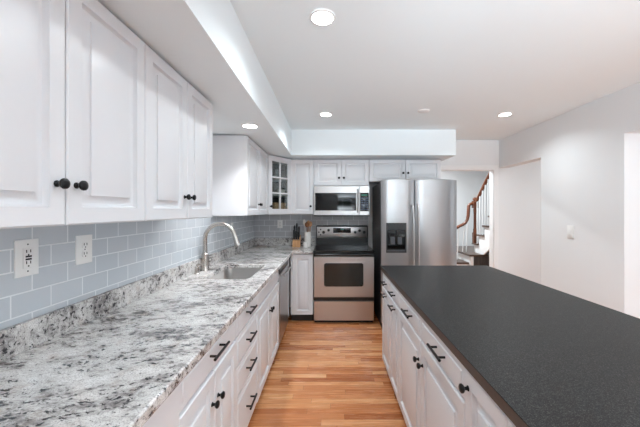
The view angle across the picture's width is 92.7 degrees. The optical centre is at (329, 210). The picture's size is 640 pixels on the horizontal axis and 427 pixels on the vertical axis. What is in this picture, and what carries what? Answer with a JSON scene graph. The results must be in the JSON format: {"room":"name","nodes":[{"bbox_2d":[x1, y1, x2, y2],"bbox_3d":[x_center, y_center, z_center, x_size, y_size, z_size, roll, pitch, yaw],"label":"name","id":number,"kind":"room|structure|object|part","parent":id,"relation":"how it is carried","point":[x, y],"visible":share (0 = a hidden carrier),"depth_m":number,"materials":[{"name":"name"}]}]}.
{"room":"kitchen","nodes":[
{"label":"kitchen","id":0,"kind":"room"},
{"bbox_2d":[98,0,455,161],"bbox_3d":[0.245,-0.877,2.020,2.730,0.326,4.940,0,0,0],"label":"soffit","id":1,"kind":"structure","parent":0,"point":[205,42],"depth_m":1.85,"materials":[{"name":"paint"}]},
{"bbox_2d":[241,123,258,127],"bbox_3d":[-0.666,-0.709,2.540,0.142,0.008,0.142,0,0,0],"label":"recessed light","id":2,"kind":"object","parent":1,"relation":"attached to","point":[246,125],"visible":1,"depth_m":2.53,"materials":[{"name":"paint"}]},
{"bbox_2d":[248,307,406,426],"bbox_3d":[1.455,1.466,1.765,5.390,0.100,10.170,0,0,0],"label":"floor","id":3,"kind":"structure","parent":0,"point":[321,374],"depth_m":2.53,"materials":[{"name":"brown wood"}]},
{"bbox_2d":[142,385,178,426],"bbox_3d":[-0.802,0.979,0.553,0.612,0.874,0.905,0,0,0],"label":"base cabinet","id":4,"kind":"object","parent":3,"relation":"on","point":[167,414],"visible":0.02,"depth_m":0.94,"materials":[{"name":"white paint"}]},
{"bbox_2d":[0,245,315,426],"bbox_3d":[-0.661,0.521,2.280,0.898,0.038,4.400,0,0,0],"label":"countertop","id":5,"kind":"structure","parent":4,"relation":"on","point":[118,367],"depth_m":1.07,"materials":[{"name":"grey stone"}]},
{"bbox_2d":[0,238,255,361],"bbox_3d":[-1.100,0.451,2.280,0.020,0.102,4.400,0,0,0],"label":"granite upstand","id":6,"kind":"object","parent":5,"relation":"on","point":[16,339],"visible":1,"depth_m":1.36,"materials":[{"name":"grey stone"}]},
{"bbox_2d":[194,263,203,274],"bbox_3d":[-1.043,0.459,2.430,0.078,0.086,0.043,0,0,0],"label":"soap dispenser","id":7,"kind":"object","parent":5,"relation":"on","point":[196,266],"visible":1,"depth_m":2.42,"materials":[{"name":"silver metal"}]},
{"bbox_2d":[201,222,240,270],"bbox_3d":[-0.928,0.298,2.609,0.340,0.408,0.110,0,0,0],"label":"faucet","id":8,"kind":"object","parent":5,"relation":"on","point":[205,258],"visible":0.99,"depth_m":2.57,"materials":[{"name":"silver metal"}]},
{"bbox_3d":[-0.937,0.225,2.590,0.289,0.262,0.037,0,0,0],"label":"spout","id":9,"kind":"part","parent":8,"relation":"part of","materials":[{"name":"silver metal"}]},
{"bbox_2d":[209,268,260,278],"bbox_3d":[-0.782,0.625,2.565,0.405,0.167,0.670,0,0,0],"label":"sink","id":10,"kind":"object","parent":5,"relation":"in","point":[230,273],"visible":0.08,"depth_m":2.88,"materials":[{"name":"metal"}]},
{"bbox_2d":[256,238,315,244],"bbox_3d":[-0.650,0.451,4.470,0.878,0.102,0.020,0,0,0],"label":"granite upstand","id":11,"kind":"object","parent":5,"relation":"on","point":[259,241],"visible":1,"depth_m":4.46,"materials":[{"name":"grey stone"}]},
{"bbox_2d":[292,235,300,246],"bbox_3d":[-0.470,0.422,4.310,0.104,0.159,0.159,0,0,0],"label":"knife block","id":12,"kind":"object","parent":5,"relation":"on","point":[295,243],"visible":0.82,"depth_m":4.23,"materials":[{"name":"brown wood"}]},
{"bbox_2d":[303,242,307,247],"bbox_3d":[-0.335,0.466,4.175,0.066,0.072,0.066,0,0,0],"label":"cup","id":13,"kind":"object","parent":5,"relation":"on","point":[305,244],"visible":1,"depth_m":4.15,"materials":[{"name":"white ceramic"}]},
{"bbox_2d":[304,232,310,246],"bbox_3d":[-0.316,0.398,4.300,0.094,0.208,0.094,0,0,0],"label":"utensil crock","id":14,"kind":"object","parent":5,"relation":"on","point":[307,235],"visible":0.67,"depth_m":4.26,"materials":[{"name":"white ceramic"}]},
{"bbox_2d":[179,320,235,426],"bbox_3d":[-0.783,0.979,1.315,0.650,0.874,0.615,0,0,0],"label":"base cabinet","id":15,"kind":"object","parent":3,"relation":"on","point":[207,394],"visible":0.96,"depth_m":1.30,"materials":[{"name":"white paint"}]},
{"bbox_3d":[-0.507,1.001,1.161,0.022,0.624,0.303,0,0,0],"label":"door","id":16,"kind":"part","parent":15,"relation":"part of","materials":[{"name":"white paint"}]},
{"bbox_3d":[-0.481,0.814,1.283,0.030,0.031,0.030,0,0,0],"label":"knob","id":17,"kind":"part","parent":15,"relation":"part of","materials":[{"name":"black metal"}]},
{"bbox_3d":[-0.477,0.601,1.316,0.038,0.012,0.170,0,0,0],"label":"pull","id":18,"kind":"part","parent":15,"relation":"part of","materials":[{"name":"black metal"}]},
{"bbox_3d":[-0.481,0.814,1.349,0.030,0.031,0.030,0,0,0],"label":"knob","id":19,"kind":"part","parent":15,"relation":"part of","materials":[{"name":"black metal"}]},
{"bbox_3d":[-0.507,1.001,1.470,0.022,0.624,0.302,0,0,0],"label":"door","id":20,"kind":"part","parent":15,"relation":"part of","materials":[{"name":"white paint"}]},
{"bbox_2d":[234,295,257,426],"bbox_3d":[-0.783,0.979,1.855,0.650,0.874,0.460,0,0,0],"label":"base cabinet","id":21,"kind":"object","parent":3,"relation":"on","point":[246,322],"visible":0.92,"depth_m":1.81,"materials":[{"name":"white paint"}]},
{"bbox_3d":[-0.507,0.763,1.855,0.022,0.155,0.456,0,0,0],"label":"drawer","id":22,"kind":"part","parent":21,"relation":"part of","materials":[{"name":"white paint"}]},
{"bbox_3d":[-0.507,1.167,1.855,0.022,0.291,0.456,0,0,0],"label":"drawer","id":23,"kind":"part","parent":21,"relation":"part of","materials":[{"name":"white paint"}]},
{"bbox_3d":[-0.507,0.931,1.855,0.022,0.159,0.456,0,0,0],"label":"drawer","id":24,"kind":"part","parent":21,"relation":"part of","materials":[{"name":"white paint"}]},
{"bbox_3d":[-0.507,0.613,1.855,0.022,0.124,0.456,0,0,0],"label":"drawer","id":25,"kind":"part","parent":21,"relation":"part of","materials":[{"name":"white paint"}]},
{"bbox_3d":[-0.477,1.156,1.855,0.038,0.012,0.150,0,0,0],"label":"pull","id":26,"kind":"part","parent":21,"relation":"part of","materials":[{"name":"black metal"}]},
{"bbox_3d":[-0.477,0.929,1.855,0.038,0.012,0.150,0,0,0],"label":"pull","id":27,"kind":"part","parent":21,"relation":"part of","materials":[{"name":"black metal"}]},
{"bbox_3d":[-0.477,0.761,1.855,0.038,0.012,0.150,0,0,0],"label":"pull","id":28,"kind":"part","parent":21,"relation":"part of","materials":[{"name":"black metal"}]},
{"bbox_3d":[-0.477,0.598,1.855,0.038,0.012,0.150,0,0,0],"label":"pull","id":29,"kind":"part","parent":21,"relation":"part of","materials":[{"name":"black metal"}]},
{"bbox_2d":[256,271,278,401],"bbox_3d":[-0.787,0.983,2.526,0.642,0.865,0.879,0,0,0],"label":"base cabinet","id":30,"kind":"object","parent":3,"relation":"on","point":[267,310],"visible":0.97,"depth_m":2.42,"materials":[{"name":"white paint"}]},
{"bbox_3d":[-0.507,1.001,2.309,0.022,0.624,0.441,0,0,0],"label":"door","id":31,"kind":"part","parent":30,"relation":"part of","materials":[{"name":"white paint"}]},
{"bbox_3d":[-0.507,0.613,2.526,0.022,0.124,0.875,0,0,0],"label":"drawer","id":32,"kind":"part","parent":30,"relation":"part of","materials":[{"name":"white paint"}]},
{"bbox_3d":[-0.507,1.001,2.750,0.022,0.624,0.428,0,0,0],"label":"door","id":33,"kind":"part","parent":30,"relation":"part of","materials":[{"name":"white paint"}]},
{"bbox_2d":[278,260,291,344],"bbox_3d":[-0.770,0.982,3.272,0.655,0.868,0.601,0,0,0],"label":"dishwasher","id":34,"kind":"object","parent":3,"relation":"on","point":[283,271],"visible":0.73,"depth_m":3.21,"materials":[{"name":"silver metal"}]},
{"bbox_3d":[-0.504,0.964,3.272,0.028,0.685,0.597,0,0,0],"label":"door","id":35,"kind":"part","parent":34,"relation":"part of","materials":[{"name":"silver metal"}]},
{"bbox_3d":[-0.468,0.641,3.272,0.049,0.020,0.525,0,0,0],"label":"handle","id":36,"kind":"part","parent":34,"relation":"part of","materials":[{"name":"silver metal"}]},
{"bbox_2d":[288,259,288,315],"bbox_3d":[-0.813,0.979,3.719,0.590,0.874,0.282,0,0,0],"label":"cabinet filler","id":37,"kind":"object","parent":3,"relation":"on","point":[288,259],"visible":0.04,"depth_m":3.81,"materials":[{"name":"white paint"}]},
{"bbox_2d":[291,253,313,319],"bbox_3d":[-0.357,0.979,4.167,0.284,0.874,0.617,0,0,0],"label":"base cabinet","id":38,"kind":"object","parent":3,"relation":"on","point":[302,269],"visible":0.9,"depth_m":3.86,"materials":[{"name":"white paint"}]},
{"bbox_3d":[-0.489,0.932,3.869,0.016,0.762,0.022,0,0,0],"label":"panel","id":39,"kind":"part","parent":38,"relation":"part of","materials":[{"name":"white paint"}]},
{"bbox_2d":[313,225,373,321],"bbox_3d":[0.174,0.814,4.122,0.766,1.205,0.697,0,0,0],"label":"range","id":40,"kind":"object","parent":3,"relation":"on","point":[343,257],"visible":1,"depth_m":3.82,"materials":[{"name":"silver metal"}]},
{"bbox_3d":[0.174,0.306,4.394,0.722,0.160,0.010,0,0,0],"label":"control panel","id":41,"kind":"part","parent":40,"relation":"part of","materials":[{"name":"silver metal"}]},
{"bbox_2d":[313,245,373,251],"bbox_3d":[0.174,0.506,4.115,0.766,0.022,0.579,0,0,0],"label":"cooktop","id":42,"kind":"object","parent":40,"relation":"in","point":[318,248],"depth_m":4.03,"materials":[{"name":"black glass"}]},
{"bbox_3d":[0.174,0.827,3.838,0.756,0.509,0.040,0,0,0],"label":"oven door","id":43,"kind":"part","parent":40,"relation":"part of","materials":[{"name":"silver metal"}]},
{"bbox_3d":[0.174,0.544,3.801,0.702,0.024,0.057,0,0,0],"label":"handle","id":44,"kind":"part","parent":40,"relation":"part of","materials":[{"name":"metal"}]},
{"bbox_3d":[0.174,0.543,3.845,0.762,0.049,0.030,0,0,0],"label":"rail","id":45,"kind":"part","parent":40,"relation":"part of","materials":[{"name":"black metal"}]},
{"bbox_3d":[0.174,1.251,3.838,0.756,0.246,0.040,0,0,0],"label":"drawer","id":46,"kind":"part","parent":40,"relation":"part of","materials":[{"name":"silver metal"}]},
{"bbox_2d":[380,273,390,377],"bbox_3d":[0.914,0.979,2.583,0.960,0.874,0.363,0,0,0],"label":"base cabinet","id":47,"kind":"object","parent":3,"relation":"on","point":[386,283],"visible":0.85,"depth_m":2.55,"materials":[{"name":"white paint"}]},
{"bbox_3d":[0.483,0.610,2.583,0.022,0.117,0.359,0,0,0],"label":"drawer","id":48,"kind":"part","parent":47,"relation":"part of","materials":[{"name":"white paint"}]},
{"bbox_2d":[387,282,399,402],"bbox_3d":[0.914,0.979,2.248,0.960,0.874,0.301,0,0,0],"label":"base cabinet","id":49,"kind":"object","parent":3,"relation":"on","point":[394,306],"visible":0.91,"depth_m":2.23,"materials":[{"name":"white paint"}]},
{"bbox_3d":[0.483,1.003,2.248,0.022,0.650,0.297,0,0,0],"label":"door","id":50,"kind":"part","parent":49,"relation":"part of","materials":[{"name":"white paint"}]},
{"bbox_3d":[0.483,0.610,2.248,0.022,0.117,0.297,0,0,0],"label":"drawer","id":51,"kind":"part","parent":49,"relation":"part of","materials":[{"name":"white paint"}]},
{"bbox_2d":[372,179,456,327],"bbox_3d":[1.067,0.517,4.013,0.903,1.797,0.885,0,0,0],"label":"refrigerator","id":52,"kind":"object","parent":3,"relation":"on","point":[414,222],"visible":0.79,"depth_m":3.63,"materials":[{"name":"silver metal"}]},
{"bbox_3d":[0.811,0.482,3.668,0.393,1.727,0.080,0,0,0],"label":"freezer door","id":53,"kind":"part","parent":52,"relation":"part of","materials":[{"name":"silver metal"}]},
{"bbox_3d":[0.985,0.421,3.609,0.024,1.008,0.078,0,0,0],"label":"handle","id":54,"kind":"part","parent":52,"relation":"part of","materials":[{"name":"silver metal"}]},
{"bbox_3d":[1.045,0.421,3.609,0.024,1.008,0.078,0,0,0],"label":"handle","id":55,"kind":"part","parent":52,"relation":"part of","materials":[{"name":"silver metal"}]},
{"bbox_3d":[1.268,0.482,3.668,0.500,1.727,0.080,0,0,0],"label":"fridge door","id":56,"kind":"part","parent":52,"relation":"part of","materials":[{"name":"silver metal"}]},
{"bbox_2d":[399,293,465,426],"bbox_3d":[0.914,0.979,1.585,0.960,0.874,1.023,0,0,0],"label":"base cabinet","id":57,"kind":"object","parent":3,"relation":"on","point":[430,374],"visible":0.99,"depth_m":1.53,"materials":[{"name":"white paint"}]},
{"bbox_3d":[0.453,0.604,1.800,0.038,0.012,0.150,0,0,0],"label":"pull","id":58,"kind":"part","parent":57,"relation":"part of","materials":[{"name":"black metal"}]},
{"bbox_3d":[0.483,0.610,1.842,0.022,0.117,0.504,0,0,0],"label":"drawer","id":59,"kind":"part","parent":57,"relation":"part of","materials":[{"name":"white paint"}]},
{"bbox_3d":[0.483,1.003,1.842,0.022,0.650,0.504,0,0,0],"label":"door","id":60,"kind":"part","parent":57,"relation":"part of","materials":[{"name":"white paint"}]},
{"bbox_3d":[0.453,0.601,1.300,0.038,0.012,0.150,0,0,0],"label":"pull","id":61,"kind":"part","parent":57,"relation":"part of","materials":[{"name":"black metal"}]},
{"bbox_3d":[0.483,1.003,1.329,0.022,0.650,0.509,0,0,0],"label":"door","id":62,"kind":"part","parent":57,"relation":"part of","materials":[{"name":"white paint"}]},
{"bbox_3d":[0.483,0.610,1.329,0.022,0.117,0.509,0,0,0],"label":"drawer","id":63,"kind":"part","parent":57,"relation":"part of","materials":[{"name":"white paint"}]},
{"bbox_2d":[457,173,488,265],"bbox_3d":[2.620,0.249,5.635,1.960,2.333,1.930,0,0,0],"label":"staircase","id":64,"kind":"structure","parent":3,"relation":"on","point":[478,254],"depth_m":5.40,"materials":[{"name":"paint"}]},
{"bbox_3d":[2.157,0.265,5.585,0.941,0.850,0.056,0,0,0],"label":"handrail","id":65,"kind":"part","parent":64,"relation":"part of","materials":[{"name":"brown wood"}]},
{"bbox_3d":[2.655,0.169,5.585,0.084,0.835,0.084,0,0,0],"label":"newel post","id":66,"kind":"part","parent":64,"relation":"part of","materials":[{"name":"brown wood"}]},
{"bbox_3d":[2.655,-0.523,5.153,0.056,0.788,0.843,0,0,0],"label":"handrail","id":67,"kind":"part","parent":64,"relation":"part of","materials":[{"name":"brown wood"}]},
{"bbox_2d":[458,369,507,426],"bbox_3d":[0.918,0.979,0.945,0.952,0.874,0.253,0,0,0],"label":"base cabinet","id":68,"kind":"object","parent":3,"relation":"on","point":[481,410],"visible":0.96,"depth_m":0.97,"materials":[{"name":"white paint"}]},
{"bbox_3d":[0.457,0.606,1.042,0.030,0.031,0.030,0,0,0],"label":"knob","id":69,"kind":"part","parent":68,"relation":"part of","materials":[{"name":"black metal"}]},
{"bbox_2d":[507,418,515,426],"bbox_3d":[0.933,0.979,0.533,0.922,0.874,0.565,0,0,0],"label":"base cabinet","id":70,"kind":"object","parent":3,"relation":"on","point":[509,423],"visible":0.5,"depth_m":0.80,"materials":[{"name":"white paint"}]},
{"bbox_2d":[380,265,639,426],"bbox_3d":[0.952,0.520,1.500,0.980,0.039,2.604,0,0,0],"label":"countertop","id":71,"kind":"structure","parent":70,"relation":"on","point":[546,356],"depth_m":1.18,"materials":[{"name":"black stone"}]},
{"bbox_2d":[289,140,540,306],"bbox_3d":[1.465,0.188,4.545,5.170,2.456,0.110,0,0,0],"label":"wall","id":72,"kind":"structure","parent":0,"point":[519,187],"depth_m":4.49,"materials":[{"name":"paint"}]},
{"bbox_2d":[266,155,290,214],"bbox_3d":[-0.816,-0.329,4.128,0.584,0.746,0.699,0,0,0],"label":"upper cabinet","id":73,"kind":"object","parent":72,"relation":"attached to","point":[283,180],"visible":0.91,"depth_m":4.08,"materials":[{"name":"white paint"}]},
{"bbox_2d":[272,203,285,208],"bbox_3d":[-0.708,-0.043,4.080,0.130,0.135,0.220,0,0,34],"label":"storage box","id":74,"kind":"object","parent":73,"relation":"in","point":[275,205],"visible":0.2,"depth_m":4.01,"materials":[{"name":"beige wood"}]},
{"bbox_2d":[272,178,286,196],"bbox_3d":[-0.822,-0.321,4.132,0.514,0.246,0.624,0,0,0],"label":"glass cabinet door","id":75,"kind":"structure","parent":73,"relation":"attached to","point":[277,183],"depth_m":4.28,"materials":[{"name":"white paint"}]},
{"bbox_2d":[277,220,282,227],"bbox_3d":[-0.735,0.191,4.477,0.075,0.118,0.010,0,0,0],"label":"outlet","id":76,"kind":"object","parent":72,"relation":"attached to","point":[279,222],"visible":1,"depth_m":4.48,"materials":[{"name":"white plastic"}]},
{"bbox_2d":[291,160,313,213],"bbox_3d":[-0.374,-0.329,4.294,0.310,0.746,0.372,0,0,0],"label":"upper cabinet","id":77,"kind":"object","parent":72,"relation":"attached to","point":[302,171],"visible":1,"depth_m":4.14,"materials":[{"name":"white paint"}]},
{"bbox_2d":[254,214,367,237],"bbox_3d":[-0.276,0.241,4.486,1.672,0.550,0.008,0,0,0],"label":"backsplash","id":78,"kind":"structure","parent":72,"relation":"attached to","point":[265,226],"depth_m":4.48,"materials":[{"name":"tile"}]},
{"bbox_2d":[314,160,368,185],"bbox_3d":[0.157,-0.521,4.294,0.748,0.361,0.372,0,0,0],"label":"upper cabinet","id":79,"kind":"object","parent":72,"relation":"attached to","point":[326,172],"visible":0.98,"depth_m":4.14,"materials":[{"name":"white paint"}]},
{"bbox_3d":[-0.032,-0.521,4.149,0.368,0.355,0.022,0,0,0],"label":"door","id":80,"kind":"part","parent":79,"relation":"part of","materials":[{"name":"white paint"}]},
{"bbox_3d":[0.344,-0.521,4.149,0.371,0.355,0.022,0,0,0],"label":"door","id":81,"kind":"part","parent":79,"relation":"part of","materials":[{"name":"white paint"}]},
{"bbox_2d":[314,186,369,215],"bbox_3d":[0.157,-0.133,4.253,0.746,0.406,0.444,0,0,0],"label":"microwave","id":82,"kind":"object","parent":72,"relation":"attached to","point":[328,200],"visible":1,"depth_m":4.08,"materials":[{"name":"silver metal"}]},
{"bbox_3d":[0.371,-0.134,4.056,0.017,0.326,0.049,0,0,0],"label":"handle","id":83,"kind":"part","parent":82,"relation":"part of","materials":[{"name":"silver metal"}]},
{"bbox_3d":[0.462,-0.139,4.093,0.136,0.394,0.031,0,0,0],"label":"control panel","id":84,"kind":"part","parent":82,"relation":"part of","materials":[{"name":"silver metal"}]},
{"bbox_2d":[369,160,440,183],"bbox_3d":[1.020,-0.550,4.294,0.975,0.303,0.372,0,0,0],"label":"upper cabinet","id":85,"kind":"object","parent":72,"relation":"attached to","point":[379,170],"visible":0.95,"depth_m":4.14,"materials":[{"name":"white paint"}]},
{"bbox_3d":[0.777,-0.550,4.149,0.485,0.297,0.022,0,0,0],"label":"door","id":86,"kind":"part","parent":85,"relation":"part of","materials":[{"name":"white paint"}]},
{"bbox_3d":[1.266,-0.550,4.149,0.480,0.297,0.022,0,0,0],"label":"door","id":87,"kind":"part","parent":85,"relation":"part of","materials":[{"name":"white paint"}]},
{"bbox_2d":[441,165,497,268],"bbox_3d":[2.003,0.373,4.537,0.936,2.085,0.126,0,0,0],"label":"trim","id":88,"kind":"structure","parent":72,"relation":"attached to","point":[493,169],"depth_m":4.47,"materials":[{"name":"paint"}]},
{"bbox_2d":[230,0,639,139],"bbox_3d":[1.455,-1.100,1.765,5.390,0.120,10.170,0,0,0],"label":"ceiling","id":89,"kind":"structure","parent":0,"point":[379,63],"depth_m":2.11,"materials":[{"name":"paint"}]},
{"bbox_2d":[309,8,335,25],"bbox_3d":[-0.040,-1.035,1.635,0.142,0.008,0.142,0,0,0],"label":"recessed light","id":90,"kind":"object","parent":89,"relation":"in","point":[321,16],"visible":1,"depth_m":1.63,"materials":[{"name":"paint"}]},
{"bbox_2d":[319,112,331,116],"bbox_3d":[-0.045,-1.035,3.270,0.142,0.008,0.142,0,0,0],"label":"recessed light","id":91,"kind":"object","parent":89,"relation":"in","point":[325,114],"visible":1,"depth_m":3.27,"materials":[{"name":"paint"}]},
{"bbox_2d":[418,109,429,112],"bbox_3d":[0.970,-1.034,3.160,0.120,0.011,0.120,0,0,0],"label":"smoke detector","id":92,"kind":"object","parent":89,"relation":"attached to","point":[420,110],"visible":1,"depth_m":3.14,"materials":[{"name":"paint"}]},
{"bbox_2d":[498,112,512,116],"bbox_3d":[1.876,-1.035,3.270,0.142,0.008,0.142,0,0,0],"label":"recessed light","id":93,"kind":"object","parent":89,"relation":"in","point":[503,113],"visible":1,"depth_m":3.27,"materials":[{"name":"paint"}]},
{"bbox_2d":[441,171,488,245],"bbox_3d":[1.465,0.188,6.800,5.170,2.456,0.100,0,0,0],"label":"wall","id":94,"kind":"structure","parent":0,"point":[469,183],"depth_m":6.75,"materials":[{"name":"paint"}]},
{"bbox_2d":[499,82,639,317],"bbox_3d":[2.560,0.188,0.645,0.140,2.456,7.690,0,0,0],"label":"wall","id":95,"kind":"structure","parent":0,"point":[589,153],"depth_m":2.93,"materials":[{"name":"paint"}]},
{"bbox_2d":[567,225,573,238],"bbox_3d":[2.485,0.218,3.155,0.010,0.135,0.090,0,0,0],"label":"light switch","id":96,"kind":"object","parent":95,"relation":"attached to","point":[570,229],"visible":1,"depth_m":3.15,"materials":[{"name":"white plastic"}]},
{"bbox_3d":[-1.180,0.188,1.715,0.120,2.456,10.070,0,0,0],"label":"wall","id":97,"kind":"structure","parent":0,"visible":0},
{"bbox_2d":[14,238,38,278],"bbox_3d":[-1.107,0.171,1.116,0.010,0.134,0.088,0,0,0],"label":"outlet","id":98,"kind":"object","parent":97,"relation":"attached to","point":[26,252],"visible":1,"depth_m":1.11,"materials":[{"name":"white plastic"}]},
{"bbox_2d":[23,247,32,268],"bbox_3d":[-1.104,0.171,1.116,0.003,0.074,0.038,0,0,0],"label":"receptacle","id":99,"kind":"object","parent":98,"relation":"attached to","point":[27,251],"depth_m":1.11,"materials":[{"name":"white plastic"}]},
{"bbox_2d":[0,0,144,228],"bbox_3d":[-0.928,-0.329,0.893,0.382,0.746,0.752,0,0,0],"label":"upper cabinet","id":100,"kind":"object","parent":97,"relation":"attached to","point":[72,74],"visible":1,"depth_m":0.90,"materials":[{"name":"white paint"}]},
{"bbox_3d":[-0.779,-0.329,0.703,0.022,0.740,0.368,0,0,0],"label":"door","id":101,"kind":"part","parent":100,"relation":"part of","materials":[{"name":"white paint"}]},
{"bbox_3d":[-0.753,-0.077,0.857,0.030,0.031,0.030,0,0,0],"label":"knob","id":102,"kind":"part","parent":100,"relation":"part of","materials":[{"name":"black metal"}]},
{"bbox_3d":[-0.753,-0.077,0.923,0.030,0.031,0.030,0,0,0],"label":"knob","id":103,"kind":"part","parent":100,"relation":"part of","materials":[{"name":"black metal"}]},
{"bbox_3d":[-0.779,-0.329,1.080,0.022,0.740,0.374,0,0,0],"label":"door","id":104,"kind":"part","parent":100,"relation":"part of","materials":[{"name":"white paint"}]},
{"bbox_2d":[75,234,91,264],"bbox_3d":[-1.107,0.173,1.376,0.010,0.128,0.090,0,0,0],"label":"outlet","id":105,"kind":"object","parent":97,"relation":"attached to","point":[83,243],"visible":1,"depth_m":1.36,"materials":[{"name":"white plastic"}]},
{"bbox_2d":[82,241,88,247],"bbox_3d":[-1.104,0.152,1.376,0.003,0.031,0.034,0,0,0],"label":"receptacle","id":106,"kind":"object","parent":105,"relation":"attached to","point":[85,244],"depth_m":1.38,"materials":[{"name":"white plastic"}]},
{"bbox_2d":[82,250,88,256],"bbox_3d":[-1.104,0.194,1.376,0.003,0.031,0.034,0,0,0],"label":"receptacle","id":107,"kind":"object","parent":105,"relation":"attached to","point":[85,253],"depth_m":1.38,"materials":[{"name":"white plastic"}]},
{"bbox_2d":[0,215,253,329],"bbox_3d":[-1.116,0.280,2.295,0.008,0.472,4.390,0,0,0],"label":"backsplash","id":108,"kind":"structure","parent":97,"relation":"attached to","point":[124,253],"depth_m":1.47,"materials":[{"name":"tile"}]},
{"bbox_2d":[140,44,211,221],"bbox_3d":[-0.928,-0.329,1.635,0.382,0.746,0.728,0,0,0],"label":"upper cabinet","id":109,"kind":"object","parent":97,"relation":"attached to","point":[178,119],"visible":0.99,"depth_m":1.51,"materials":[{"name":"white paint"}]},
{"bbox_3d":[-0.779,-0.329,1.456,0.022,0.740,0.367,0,0,0],"label":"door","id":110,"kind":"part","parent":109,"relation":"part of","materials":[{"name":"white paint"}]},
{"bbox_3d":[-0.779,-0.329,1.821,0.022,0.740,0.351,0,0,0],"label":"door","id":111,"kind":"part","parent":109,"relation":"part of","materials":[{"name":"white paint"}]},
{"bbox_2d":[212,135,267,215],"bbox_3d":[-0.928,-0.329,3.303,0.382,0.746,0.943,0,0,0],"label":"upper cabinet","id":112,"kind":"object","parent":97,"relation":"attached to","point":[239,165],"visible":1,"depth_m":2.83,"materials":[{"name":"white paint"}]},
{"bbox_3d":[-0.779,-0.329,3.067,0.022,0.740,0.469,0,0,0],"label":"door","id":113,"kind":"part","parent":112,"relation":"part of","materials":[{"name":"white paint"}]},
{"bbox_3d":[-0.779,-0.329,3.540,0.022,0.740,0.464,0,0,0],"label":"door","id":114,"kind":"part","parent":112,"relation":"part of","materials":[{"name":"white paint"}]}
]}

